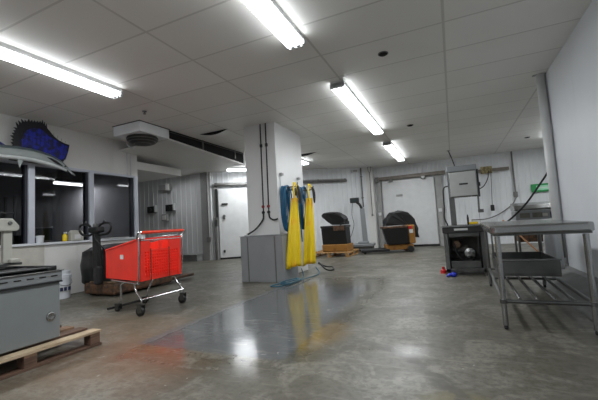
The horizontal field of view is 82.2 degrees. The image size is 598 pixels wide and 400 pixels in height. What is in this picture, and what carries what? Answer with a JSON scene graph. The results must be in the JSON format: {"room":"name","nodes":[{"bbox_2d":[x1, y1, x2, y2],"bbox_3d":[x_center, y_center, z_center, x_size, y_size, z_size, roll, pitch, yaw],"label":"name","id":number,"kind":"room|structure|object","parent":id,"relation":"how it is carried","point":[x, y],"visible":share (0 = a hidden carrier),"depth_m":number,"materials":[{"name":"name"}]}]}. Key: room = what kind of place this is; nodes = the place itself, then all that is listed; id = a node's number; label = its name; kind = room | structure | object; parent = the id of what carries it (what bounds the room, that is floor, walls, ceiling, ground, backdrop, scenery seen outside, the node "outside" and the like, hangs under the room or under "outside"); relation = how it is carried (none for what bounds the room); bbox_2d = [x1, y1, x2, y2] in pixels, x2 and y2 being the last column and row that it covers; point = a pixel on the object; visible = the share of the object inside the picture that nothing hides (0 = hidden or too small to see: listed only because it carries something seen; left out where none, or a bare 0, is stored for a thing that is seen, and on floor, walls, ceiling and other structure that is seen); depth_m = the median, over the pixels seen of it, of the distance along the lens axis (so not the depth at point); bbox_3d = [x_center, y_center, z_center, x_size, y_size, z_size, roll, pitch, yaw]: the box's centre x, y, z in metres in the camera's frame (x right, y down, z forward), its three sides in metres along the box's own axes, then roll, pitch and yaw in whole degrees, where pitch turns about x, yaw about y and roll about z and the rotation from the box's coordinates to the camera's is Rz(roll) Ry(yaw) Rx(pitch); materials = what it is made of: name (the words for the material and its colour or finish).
{"room":"meat processing room","nodes":[
{"label":"meat processing room","id":0,"kind":"room"},
{"bbox_2d":[0,176,20,244],"bbox_3d":[-8.361,0.419,4.207,0.100,2.500,8.870,-5,-5,24],"label":"wall","id":1,"kind":"structure","parent":0,"point":[10,187],"depth_m":7.96,"materials":[{"name":"black paint"}]},
{"bbox_2d":[0,163,62,176],"bbox_3d":[-6.830,-0.904,3.543,3.650,0.050,8.790,-5,-5,24],"label":"ceiling","id":2,"kind":"structure","parent":0,"point":[9,170],"depth_m":7.43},
{"bbox_2d":[50,173,82,185],"bbox_3d":[-4.646,-0.519,6.960,0.196,0.447,0.660,-5,-5,24],"label":"lamp","id":3,"kind":"object","parent":2,"relation":"hanging from","point":[55,181],"visible":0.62,"depth_m":6.86,"materials":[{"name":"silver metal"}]},
{"bbox_2d":[0,113,136,293],"bbox_3d":[-5.032,0.022,2.734,0.120,2.670,8.870,-5,-5,24],"label":"wall","id":4,"kind":"structure","parent":0,"point":[86,151],"depth_m":5.70,"materials":[{"name":"white paint"}]},
{"bbox_2d":[0,245,43,265],"bbox_3d":[-4.286,1.019,4.043,0.012,0.800,2.360,-5,-5,24],"label":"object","id":5,"kind":"structure","parent":4,"relation":"attached to","point":[28,255],"depth_m":4.96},
{"bbox_2d":[21,165,27,243],"bbox_3d":[-4.018,0.046,5.015,0.100,1.185,0.030,-5,-5,24],"label":"trim","id":6,"kind":"structure","parent":4,"relation":"attached to","point":[25,169],"depth_m":5.00,"materials":[{"name":"grey metal"}]},
{"bbox_2d":[27,163,34,243],"bbox_3d":[-3.976,0.047,5.059,0.120,1.185,0.085,-5,-5,24],"label":"trim","id":7,"kind":"structure","parent":4,"relation":"attached to","point":[31,166],"depth_m":5.03,"materials":[{"name":"metal"}]},
{"bbox_2d":[0,119,74,176],"bbox_3d":[-4.055,-0.785,4.602,0.268,0.849,2.000,-5,-5,24],"label":"mount","id":8,"kind":"object","parent":4,"relation":"attached to","point":[33,142],"visible":1,"depth_m":4.96,"materials":[{"name":"painted fibreglass"},{"name":"blue and black plastic"}]},
{"bbox_2d":[0,237,135,247],"bbox_3d":[-4.993,0.537,2.701,0.210,0.035,8.890,-5,-5,24],"label":"trim","id":9,"kind":"structure","parent":4,"relation":"on","point":[78,241],"depth_m":5.38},
{"bbox_2d":[35,235,43,242],"bbox_3d":[-3.857,0.583,5.102,0.112,0.108,0.112,-5,-5,24],"label":"cup stack","id":10,"kind":"object","parent":9,"relation":"on","point":[39,239],"visible":0.99,"depth_m":5.07,"materials":[{"name":"white plastic"}]},
{"bbox_2d":[62,232,66,240],"bbox_3d":[-3.704,0.581,5.428,0.074,0.145,0.068,-5,-5,24],"label":"spray bottle","id":11,"kind":"object","parent":9,"relation":"on","point":[64,236],"visible":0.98,"depth_m":5.41,"materials":[{"name":"yellow plastic"}]},
{"bbox_2d":[68,230,83,240],"bbox_3d":[-3.637,0.577,5.585,0.102,0.169,0.200,-5,-5,24],"label":"box","id":12,"kind":"object","parent":9,"relation":"on","point":[73,235],"visible":0.85,"depth_m":5.53,"materials":[{"name":"beige paint"}]},
{"bbox_2d":[0,158,136,177],"bbox_3d":[-4.059,-0.538,5.008,0.110,0.040,3.960,-5,-5,24],"label":"trim","id":13,"kind":"structure","parent":4,"relation":"attached to","point":[7,161],"depth_m":5.69,"materials":[{"name":"metal"}]},
{"bbox_2d":[83,172,88,239],"bbox_3d":[-3.642,0.088,5.853,0.100,1.185,0.030,-5,-5,24],"label":"trim","id":14,"kind":"structure","parent":4,"relation":"attached to","point":[85,174],"depth_m":5.84,"materials":[{"name":"black metal"}]},
{"bbox_2d":[88,171,93,239],"bbox_3d":[-3.600,0.089,5.898,0.120,1.185,0.085,-5,-5,24],"label":"trim","id":15,"kind":"structure","parent":4,"relation":"attached to","point":[90,173],"depth_m":5.87,"materials":[{"name":"metal"}]},
{"bbox_2d":[35,171,128,242],"bbox_3d":[-4.952,0.386,7.501,3.650,2.670,0.080,-5,-5,24],"label":"window","id":16,"kind":"structure","parent":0,"point":[59,207],"depth_m":7.43,"materials":[{"name":"black glass"}]},
{"bbox_2d":[128,178,133,236],"bbox_3d":[-3.270,0.131,6.683,0.100,1.185,0.030,-5,-5,24],"label":"trim","id":17,"kind":"structure","parent":16,"relation":"attached to","point":[130,193],"depth_m":6.67,"materials":[{"name":"black metal"}]},
{"bbox_2d":[133,176,138,236],"bbox_3d":[-3.228,0.131,6.727,0.120,1.185,0.085,-5,-5,24],"label":"trim","id":18,"kind":"structure","parent":16,"relation":"attached to","point":[135,179],"depth_m":6.70,"materials":[{"name":"metal"}]},
{"bbox_2d":[137,162,180,181],"bbox_3d":[-5.189,-0.453,8.358,4.870,0.160,1.210,-5,-5,24],"label":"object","id":19,"kind":"structure","parent":16,"relation":"attached to","point":[145,171],"depth_m":7.50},
{"bbox_2d":[138,172,213,259],"bbox_3d":[-4.439,0.642,11.201,3.950,2.670,0.072,-5,-5,24],"label":"wall","id":20,"kind":"structure","parent":0,"point":[186,191],"depth_m":10.91,"materials":[{"name":"grey metal"}]},
{"bbox_2d":[147,193,156,212],"bbox_3d":[-4.842,0.099,11.274,0.350,0.650,0.120,-5,-5,24],"label":"box","id":21,"kind":"object","parent":20,"relation":"attached to","point":[153,209],"visible":1,"depth_m":11.21,"materials":[{"name":"grey plastic"}]},
{"bbox_2d":[161,214,168,220],"bbox_3d":[-4.304,0.565,11.014,0.240,0.220,0.090,-5,-5,24],"label":"switch box","id":22,"kind":"object","parent":20,"relation":"attached to","point":[165,217],"visible":1,"depth_m":10.97,"materials":[{"name":"grey metal"}]},
{"bbox_2d":[159,183,170,190],"bbox_3d":[-4.297,-0.401,11.011,0.440,0.220,0.140,-5,-5,24],"label":"junction box","id":23,"kind":"object","parent":20,"relation":"attached to","point":[167,186],"visible":1,"depth_m":10.95,"materials":[{"name":"grey metal"}]},
{"bbox_2d":[165,191,175,211],"bbox_3d":[-4.114,0.031,10.950,0.350,0.650,0.120,-5,-5,24],"label":"box","id":24,"kind":"object","parent":20,"relation":"attached to","point":[172,207],"visible":1,"depth_m":10.90,"materials":[{"name":"grey plastic"}]},
{"bbox_2d":[181,254,202,261],"bbox_3d":[-4.594,1.877,11.001,3.620,0.200,0.330,-5,-5,24],"label":"baseboard","id":25,"kind":"structure","parent":20,"relation":"attached to","point":[186,257],"depth_m":10.28,"materials":[{"name":"concrete"}]},
{"bbox_2d":[200,172,210,259],"bbox_3d":[-2.829,0.492,10.493,0.280,2.670,0.140,-5,-5,24],"label":"trim","id":26,"kind":"structure","parent":20,"relation":"attached to","point":[206,245],"depth_m":10.43,"materials":[{"name":"grey metal"}]},
{"bbox_2d":[202,173,210,241],"bbox_3d":[-2.801,0.215,10.378,0.189,2.100,0.070,-3,-4,-10],"label":"conduit","id":27,"kind":"object","parent":20,"relation":"attached to","point":[208,237],"visible":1,"depth_m":10.37,"materials":[{"name":"silver metal"}]},
{"bbox_2d":[240,234,298,281],"bbox_3d":[-0.490,0.958,5.739,0.775,0.735,0.550,-5,-5,24],"label":"pillar base","id":28,"kind":"structure","parent":0,"point":[261,252],"depth_m":5.48,"materials":[{"name":"grey metal"}]},
{"bbox_2d":[247,236,276,282],"bbox_3d":[-0.598,0.952,5.483,0.515,0.720,0.006,-5,-5,24],"label":"trim","id":29,"kind":"structure","parent":28,"relation":"attached to","point":[274,236],"depth_m":5.40,"materials":[{"name":"grey metal"}]},
{"bbox_2d":[241,233,287,280],"bbox_3d":[-0.491,0.954,5.740,0.793,0.742,0.570,-5,-5,24],"label":"trim","id":30,"kind":"structure","parent":28,"relation":"attached to","point":[287,233],"depth_m":5.34,"materials":[{"name":"grey metal"}]},
{"bbox_2d":[244,122,307,272],"bbox_3d":[-0.402,0.033,6.422,0.610,2.670,1.120,-5,-5,24],"label":"pillar","id":31,"kind":"structure","parent":0,"point":[284,145],"depth_m":5.98,"materials":[{"name":"paint"}]},
{"bbox_2d":[244,124,264,235],"bbox_3d":[-0.798,-0.355,5.921,0.391,1.927,0.073,-4,-4,4],"label":"conduit","id":32,"kind":"object","parent":31,"relation":"attached to","point":[262,206],"visible":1,"depth_m":5.90,"materials":[{"name":"black metal"}]},
{"bbox_2d":[265,123,277,220],"bbox_3d":[-0.491,-0.496,5.833,0.221,1.697,0.066,-7,-5,36],"label":"conduit","id":33,"kind":"object","parent":31,"relation":"attached to","point":[266,144],"visible":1,"depth_m":5.87,"materials":[{"name":"metal"}]},
{"bbox_2d":[279,173,297,187],"bbox_3d":[-0.164,-0.336,5.860,0.341,0.290,0.083,-5,-5,24],"label":"hook","id":34,"kind":"object","parent":31,"relation":"attached to","point":[280,174],"visible":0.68,"depth_m":5.90,"materials":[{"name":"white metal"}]},
{"bbox_2d":[280,185,291,231],"bbox_3d":[-0.214,0.148,5.838,0.136,0.811,0.271,-5,-5,24],"label":"coiled hose","id":35,"kind":"object","parent":34,"relation":"hanging from","point":[284,194],"visible":0.81,"depth_m":5.77,"materials":[{"name":"blue rubber"}]},
{"bbox_2d":[286,182,301,268],"bbox_3d":[-0.094,0.398,5.524,0.320,1.399,0.147,0,-5,-36],"label":"apron","id":36,"kind":"object","parent":34,"relation":"hanging from","point":[293,256],"visible":1,"depth_m":5.54,"materials":[{"name":"yellow plastic"}]},
{"bbox_2d":[288,188,302,241],"bbox_3d":[-0.053,0.268,6.133,0.220,0.962,0.161,-5,-5,24],"label":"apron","id":37,"kind":"object","parent":31,"relation":"attached to","point":[295,189],"visible":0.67,"depth_m":6.12,"materials":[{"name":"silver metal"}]},
{"bbox_3d":[0.130,-0.302,6.516,0.341,0.290,0.083,-5,-5,24],"label":"hook","id":38,"kind":"object","parent":31,"relation":"attached to","visible":0},
{"bbox_2d":[298,186,307,228],"bbox_3d":[0.079,0.163,6.496,0.136,0.851,0.334,-5,-5,24],"label":"coiled hose","id":39,"kind":"object","parent":38,"relation":"hanging from","point":[303,194],"visible":0.45,"depth_m":6.41,"materials":[{"name":"blue rubber"}]},
{"bbox_2d":[303,184,315,265],"bbox_3d":[0.178,0.436,6.205,0.322,1.485,0.161,0,-5,-36],"label":"apron","id":40,"kind":"object","parent":38,"relation":"hanging from","point":[309,253],"visible":1,"depth_m":6.21,"materials":[{"name":"yellow plastic"}]},
{"bbox_2d":[211,168,369,259],"bbox_3d":[-0.189,0.368,10.907,5.200,2.670,0.074,-3,-4,-10],"label":"wall","id":41,"kind":"structure","parent":0,"point":[330,196],"depth_m":11.15,"materials":[{"name":"metal"}]},
{"bbox_2d":[213,187,219,259],"bbox_3d":[-2.504,0.702,10.403,0.120,2.200,0.040,-3,-4,-10],"label":"trim","id":42,"kind":"structure","parent":41,"relation":"attached to","point":[214,188],"depth_m":10.40,"materials":[{"name":"grey metal"}]},
{"bbox_2d":[215,189,217,216],"bbox_3d":[-2.503,0.095,10.416,0.050,0.870,0.040,-3,-4,-10],"label":"trim","id":43,"kind":"structure","parent":41,"relation":"attached to","point":[215,189],"depth_m":10.40,"materials":[{"name":"metal"}]},
{"bbox_2d":[214,182,246,186],"bbox_3d":[-1.601,-0.506,10.619,2.000,0.109,0.140,-3,-4,-10],"label":"rail","id":44,"kind":"object","parent":41,"relation":"attached to","point":[229,183],"visible":0.47,"depth_m":10.48,"materials":[{"name":"silver metal"}]},
{"bbox_2d":[218,188,248,259],"bbox_3d":[-1.704,0.693,10.505,1.450,2.140,0.100,-3,-4,-10],"label":"door","id":45,"kind":"structure","parent":41,"relation":"in","point":[232,202],"depth_m":10.44,"materials":[{"name":"white metal"}]},
{"bbox_2d":[303,178,346,182],"bbox_3d":[0.611,-0.606,11.019,1.900,0.109,0.140,-3,-4,-10],"label":"rail","id":46,"kind":"object","parent":41,"relation":"attached to","point":[344,179],"visible":0.66,"depth_m":11.00,"materials":[{"name":"silver metal"}]},
{"bbox_2d":[360,168,363,206],"bbox_3d":[2.075,-0.410,11.297,0.070,1.310,0.050,-3,-4,-10],"label":"pipe","id":47,"kind":"object","parent":41,"relation":"attached to","point":[362,197],"visible":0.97,"depth_m":11.28,"materials":[{"name":"silver metal"}]},
{"bbox_2d":[0,0,591,181],"bbox_3d":[-2.164,-1.246,6.520,17.000,0.100,18.000,-5,-5,24],"label":"ceiling","id":48,"kind":"structure","parent":0,"point":[460,72],"depth_m":3.97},
{"bbox_2d":[0,41,122,99],"bbox_3d":[-2.751,-1.370,3.147,0.188,0.102,2.470,-5,-5,24],"label":"fluorescent light","id":49,"kind":"object","parent":48,"relation":"attached to","point":[9,53],"visible":1,"depth_m":3.55,"materials":[{"name":"white plastic"}]},
{"bbox_2d":[11,130,244,177],"bbox_3d":[-4.517,-0.755,8.280,6.008,0.330,2.390,-5,-5,24],"label":"drip tray","id":50,"kind":"object","parent":48,"relation":"hanging from","point":[188,154],"visible":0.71,"depth_m":7.13,"materials":[{"name":"white metal"}]},
{"bbox_2d":[112,120,169,148],"bbox_3d":[-2.689,-1.072,5.814,0.696,0.294,0.640,-5,-5,24],"label":"ceiling vent","id":51,"kind":"object","parent":48,"relation":"hanging from","point":[138,133],"visible":1,"depth_m":5.60,"materials":[{"name":"white metal"}]},
{"bbox_2d":[200,129,233,136],"bbox_3d":[-1.520,-1.211,6.356,0.620,0.069,0.210,-5,-5,24],"label":"ceiling panel","id":52,"kind":"object","parent":48,"relation":"attached to","point":[224,131],"visible":1,"depth_m":6.27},
{"bbox_2d":[226,167,245,171],"bbox_3d":[-1.606,-0.906,9.983,1.000,0.110,0.140,-3,-4,-10],"label":"fluorescent light","id":53,"kind":"object","parent":48,"relation":"attached to","point":[229,169],"visible":0.4,"depth_m":9.88,"materials":[{"name":"white plastic"}]},
{"bbox_2d":[227,169,245,171],"bbox_3d":[-1.604,-0.876,9.980,0.960,0.050,0.140,-3,-4,-10],"label":"diffuser","id":54,"kind":"object","parent":53,"relation":"attached to","point":[228,170],"depth_m":9.88,"materials":[{"name":"white plastic"}]},
{"bbox_2d":[241,0,304,50],"bbox_3d":[-0.528,-1.574,2.209,0.188,0.102,2.480,-5,-5,24],"label":"fluorescent light","id":55,"kind":"object","parent":48,"relation":"attached to","point":[269,12],"visible":1,"depth_m":2.91,"materials":[{"name":"white plastic"}]},
{"bbox_2d":[302,159,308,165],"bbox_3d":[-0.187,-1.080,8.861,0.188,0.102,1.930,-5,-5,24],"label":"fluorescent light","id":56,"kind":"object","parent":48,"relation":"attached to","point":[304,162],"visible":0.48,"depth_m":9.53,"materials":[{"name":"white plastic"}]},
{"bbox_2d":[301,152,318,156],"bbox_3d":[0.123,-1.119,8.801,0.800,0.069,0.260,-5,-5,24],"label":"ceiling panel","id":57,"kind":"object","parent":48,"relation":"attached to","point":[313,153],"visible":0.58,"depth_m":8.64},
{"bbox_2d":[330,79,382,135],"bbox_3d":[1.031,-1.405,5.588,0.188,0.102,2.730,-5,-5,24],"label":"fluorescent light","id":58,"kind":"object","parent":48,"relation":"attached to","point":[340,88],"visible":1,"depth_m":5.07,"materials":[{"name":"white plastic"}]},
{"bbox_2d":[367,167,373,215],"bbox_3d":[2.349,-0.287,11.216,0.100,1.620,0.070,-3,-4,-9],"label":"conduit","id":59,"kind":"object","parent":48,"relation":"attached to","point":[367,167],"visible":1,"depth_m":11.21,"materials":[{"name":"silver metal"}]},
{"bbox_2d":[378,51,387,56],"bbox_3d":[0.914,-1.584,3.730,0.112,0.019,0.112,-5,-5,24],"label":"ceiling fitting","id":60,"kind":"object","parent":48,"relation":"attached to","point":[382,53],"visible":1,"depth_m":3.71,"materials":[{"name":"black plastic"}]},
{"bbox_2d":[383,141,404,161],"bbox_3d":[2.496,-1.234,8.927,0.188,0.102,2.430,-5,-5,24],"label":"fluorescent light","id":61,"kind":"object","parent":48,"relation":"attached to","point":[388,145],"visible":1,"depth_m":8.56,"materials":[{"name":"white plastic"}]},
{"bbox_2d":[507,172,546,220],"bbox_3d":[4.356,-0.589,6.376,1.117,1.985,0.111,-4,-4,10],"label":"cable","id":62,"kind":"object","parent":48,"relation":"hanging from","point":[545,175],"visible":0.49,"depth_m":6.32,"materials":[{"name":"black rubber"}]},
{"bbox_2d":[0,243,597,399],"bbox_3d":[-2.001,1.511,6.307,17.000,0.100,18.000,-5,-5,24],"label":"floor","id":63,"kind":"structure","parent":0,"point":[388,325],"depth_m":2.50,"materials":[{"name":"concrete"}]},
{"bbox_2d":[0,325,101,380],"bbox_3d":[-2.401,1.116,2.321,1.120,0.120,1.470,-5,-5,24],"label":"wooden pallet","id":64,"kind":"object","parent":63,"relation":"on","point":[26,357],"visible":0.54,"depth_m":2.45,"materials":[{"name":"brown wood"}]},
{"bbox_2d":[0,265,63,353],"bbox_3d":[-2.463,0.766,2.188,0.925,0.560,1.305,-5,-5,24],"label":"machine","id":65,"kind":"object","parent":64,"relation":"on","point":[29,295],"visible":1,"depth_m":2.40,"materials":[{"name":"grey paint"}]},
{"bbox_2d":[0,219,21,266],"bbox_3d":[-2.503,0.306,2.259,0.262,0.370,1.100,-5,-5,24],"label":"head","id":66,"kind":"object","parent":65,"relation":"on","point":[7,226],"visible":1,"depth_m":2.62},
{"bbox_2d":[59,270,71,299],"bbox_3d":[-3.514,1.252,5.079,0.260,0.405,0.264,-5,-5,24],"label":"plastic bucket","id":67,"kind":"object","parent":63,"relation":"on","point":[65,286],"visible":0.58,"depth_m":5.03,"materials":[{"name":"white plastic"}]},
{"bbox_2d":[78,219,193,295],"bbox_3d":[-2.665,0.896,5.780,0.911,1.120,1.860,-5,-5,24],"label":"truck","id":68,"kind":"object","parent":63,"relation":"on","point":[93,260],"visible":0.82,"depth_m":5.03,"materials":[{"name":"metal"}]},
{"bbox_2d":[105,229,186,316],"bbox_3d":[-1.885,0.827,4.095,0.779,0.907,0.719,-5,-5,24],"label":"shopping cart","id":69,"kind":"object","parent":63,"relation":"on","point":[139,259],"visible":1,"depth_m":3.94,"materials":[{"name":"red plastic"}]},
{"bbox_2d":[214,218,217,259],"bbox_3d":[-2.482,1.166,10.311,0.110,1.260,0.090,-3,-4,-10],"label":"post","id":70,"kind":"object","parent":63,"relation":"on","point":[215,219],"visible":1,"depth_m":10.30,"materials":[{"name":"silver metal"}]},
{"bbox_2d":[270,267,319,286],"bbox_3d":[0.037,1.207,5.528,0.264,0.148,1.478,-6,-5,30],"label":"hose","id":71,"kind":"object","parent":63,"relation":"on","point":[284,283],"visible":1,"depth_m":5.23,"materials":[{"name":"blue rubber"}]},
{"bbox_2d":[318,262,333,270],"bbox_3d":[0.548,1.227,6.488,0.291,0.187,0.646,-5,-5,24],"label":"hose","id":72,"kind":"object","parent":63,"relation":"on","point":[319,263],"visible":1,"depth_m":6.24,"materials":[{"name":"black rubber"}]},
{"bbox_2d":[316,249,358,257],"bbox_3d":[0.996,1.458,9.409,1.050,0.130,1.100,-5,-5,24],"label":"wooden pallet","id":73,"kind":"object","parent":63,"relation":"on","point":[318,253],"visible":0.7,"depth_m":9.16,"materials":[{"name":"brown wood"}]},
{"bbox_2d":[320,212,352,251],"bbox_3d":[1.023,0.853,9.375,0.764,1.063,0.695,-5,-5,24],"label":"waste bin","id":74,"kind":"object","parent":73,"relation":"on","point":[336,238],"visible":0.99,"depth_m":9.12,"materials":[{"name":"black plastic"}]},
{"bbox_2d":[350,198,375,248],"bbox_3d":[1.864,0.738,10.579,0.825,1.640,0.580,-5,-5,18],"label":"scale","id":75,"kind":"object","parent":63,"relation":"on","point":[364,244],"visible":0.77,"depth_m":10.61,"materials":[{"name":"grey metal"}]},
{"bbox_2d":[378,211,384,247],"bbox_3d":[2.712,0.963,11.275,0.120,1.200,0.100,-5,-5,24],"label":"post","id":76,"kind":"object","parent":63,"relation":"on","point":[382,241],"visible":0.88,"depth_m":11.25,"materials":[{"name":"grey metal"}]},
{"bbox_2d":[359,210,418,253],"bbox_3d":[2.487,0.864,9.464,1.651,1.142,0.774,-4,-4,3],"label":"waste bin","id":77,"kind":"object","parent":63,"relation":"on","point":[402,237],"visible":1,"depth_m":9.20,"materials":[{"name":"black plastic"}]},
{"bbox_2d":[438,207,443,245],"bbox_3d":[4.388,0.806,10.532,0.120,1.200,0.100,-5,-5,24],"label":"post","id":78,"kind":"object","parent":63,"relation":"on","point":[440,211],"visible":0.89,"depth_m":10.51,"materials":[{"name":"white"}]},
{"bbox_2d":[440,267,446,273],"bbox_3d":[2.228,1.081,5.287,0.090,0.100,0.090,-5,-5,24],"label":"cap","id":79,"kind":"object","parent":63,"relation":"on","point":[443,270],"visible":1,"depth_m":5.25,"materials":[{"name":"plastic"}]},
{"bbox_2d":[447,272,456,276],"bbox_3d":[2.197,1.073,4.934,0.140,0.065,0.128,-5,-5,24],"label":"glove","id":80,"kind":"object","parent":63,"relation":"on","point":[453,274],"visible":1,"depth_m":4.90,"materials":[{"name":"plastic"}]},
{"bbox_2d":[440,164,487,274],"bbox_3d":[2.543,0.287,5.274,0.680,1.640,0.660,-5,-5,24],"label":"saw","id":81,"kind":"object","parent":63,"relation":"on","point":[464,244],"visible":0.97,"depth_m":5.17,"materials":[{"name":"silver metal"}]},
{"bbox_2d":[502,220,537,250],"bbox_3d":[3.948,0.696,5.905,0.711,0.758,0.086,-6,-5,31],"label":"push broom","id":82,"kind":"object","parent":63,"relation":"on","point":[524,239],"visible":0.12,"depth_m":5.90,"materials":[{"name":"beige wood"}]},
{"bbox_2d":[510,201,551,251],"bbox_3d":[4.613,0.560,6.614,0.800,1.059,0.520,-5,-5,24],"label":"sink","id":83,"kind":"object","parent":63,"relation":"on","point":[536,209],"visible":0.33,"depth_m":6.50,"materials":[{"name":"silver metal"}]},
{"bbox_2d":[481,219,597,334],"bbox_3d":[2.141,0.592,3.245,0.625,0.768,1.880,-6,-5,26],"label":"steel table","id":84,"kind":"object","parent":63,"relation":"on","point":[534,263],"visible":1,"depth_m":2.58,"materials":[{"name":"silver metal"}]},
{"bbox_2d":[491,251,561,276],"bbox_3d":[2.175,0.612,3.347,0.465,0.140,0.795,-6,-5,26],"label":"drawer","id":85,"kind":"object","parent":84,"relation":"on","point":[534,263],"depth_m":3.02,"materials":[{"name":"silver metal"}]},
{"bbox_2d":[365,167,379,247],"bbox_3d":[2.444,0.254,11.453,0.250,2.670,0.400,-5,-5,24],"label":"wall","id":86,"kind":"structure","parent":0,"point":[373,220],"depth_m":11.29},
{"bbox_2d":[374,147,549,246],"bbox_3d":[5.224,0.008,10.409,6.100,2.670,0.074,-5,-5,24],"label":"wall","id":87,"kind":"structure","parent":0,"point":[529,164],"depth_m":10.15,"materials":[{"name":"metal"}]},
{"bbox_2d":[376,181,385,243],"bbox_3d":[2.729,0.470,11.419,0.140,2.200,0.090,-5,-5,24],"label":"trim","id":88,"kind":"structure","parent":87,"relation":"attached to","point":[378,185],"depth_m":11.42,"materials":[{"name":"grey metal"}]},
{"bbox_2d":[375,170,444,246],"bbox_3d":[3.603,0.323,10.957,2.150,2.320,0.190,-5,-5,24],"label":"door","id":89,"kind":"structure","parent":87,"relation":"in","point":[415,196],"depth_m":10.91,"materials":[{"name":"white metal"}]},
{"bbox_2d":[434,175,445,244],"bbox_3d":[4.414,0.313,10.671,0.200,2.200,0.090,-5,-5,24],"label":"trim","id":90,"kind":"structure","parent":87,"relation":"attached to","point":[438,181],"depth_m":10.67,"materials":[{"name":"grey metal"}]},
{"bbox_2d":[478,166,508,210],"bbox_3d":[5.570,-0.334,10.084,1.150,1.320,0.115,-5,-5,24],"label":"wall rail","id":91,"kind":"object","parent":87,"relation":"attached to","point":[488,169],"visible":0.84,"depth_m":10.07,"materials":[{"name":"grey metal"}]},
{"bbox_2d":[471,151,517,219],"bbox_3d":[5.660,-0.398,10.046,1.255,1.928,0.109,-5,-5,19],"label":"conduit","id":92,"kind":"object","parent":87,"relation":"attached to","point":[515,193],"visible":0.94,"depth_m":9.87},
{"bbox_2d":[531,183,548,192],"bbox_3d":[6.805,-0.348,9.617,0.500,0.230,0.037,-5,-5,24],"label":"sign","id":93,"kind":"object","parent":87,"relation":"attached to","point":[543,187],"visible":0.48,"depth_m":9.61,"materials":[{"name":"green plastic"}]},
{"bbox_2d":[545,0,597,277],"bbox_3d":[1.509,-0.565,0.147,0.175,2.670,9.450,-5,-5,24],"label":"wall","id":94,"kind":"structure","parent":0,"point":[572,77],"depth_m":3.61,"materials":[{"name":"white paint"}]},
{"bbox_2d":[532,73,568,266],"bbox_3d":[3.268,-0.420,4.458,0.165,2.528,0.150,-5,-5,24],"label":"pipe","id":95,"kind":"object","parent":94,"relation":"attached to","point":[553,187],"visible":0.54,"depth_m":4.44,"materials":[{"name":"metal"}]},
{"bbox_2d":[532,266,597,320],"bbox_3d":[1.976,0.780,1.597,0.375,0.160,6.600,-5,-5,24],"label":"baseboard","id":96,"kind":"structure","parent":94,"relation":"attached to","point":[578,279],"depth_m":3.49,"materials":[{"name":"concrete"}]},
{"bbox_3d":[-6.687,1.504,3.357,3.650,0.009,8.790,-5,-5,24],"label":"floor","id":97,"kind":"structure","parent":0,"visible":0},
{"bbox_2d":[0,196,15,243],"bbox_3d":[-6.858,0.819,6.765,0.400,1.900,2.000,-5,-5,24],"label":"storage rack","id":98,"kind":"object","parent":97,"relation":"on","point":[5,213],"visible":0.4,"depth_m":7.63,"materials":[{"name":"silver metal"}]},
{"bbox_2d":[0,212,15,214],"bbox_3d":[-6.891,0.257,6.809,0.400,0.030,2.000,-5,-5,24],"label":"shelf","id":99,"kind":"object","parent":98,"relation":"attached to","point":[1,213],"depth_m":7.55,"materials":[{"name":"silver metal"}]},
{"bbox_3d":[-4.798,1.155,5.275,0.800,0.760,3.200,-5,-5,24],"label":"workbench","id":100,"kind":"object","parent":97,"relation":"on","visible":0},
{"bbox_2d":[14,235,20,243],"bbox_3d":[-4.393,0.659,5.437,0.130,0.200,0.160,-5,-5,24],"label":"radio","id":101,"kind":"object","parent":100,"relation":"on","point":[17,239],"visible":0.18,"depth_m":5.37,"materials":[{"name":"plastic"}]},
{"bbox_2d":[35,227,52,241],"bbox_3d":[-4.301,0.615,5.716,0.160,0.320,0.360,-5,-5,24],"label":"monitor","id":102,"kind":"object","parent":100,"relation":"on","point":[47,232],"visible":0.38,"depth_m":5.75,"materials":[{"name":"black plastic"}]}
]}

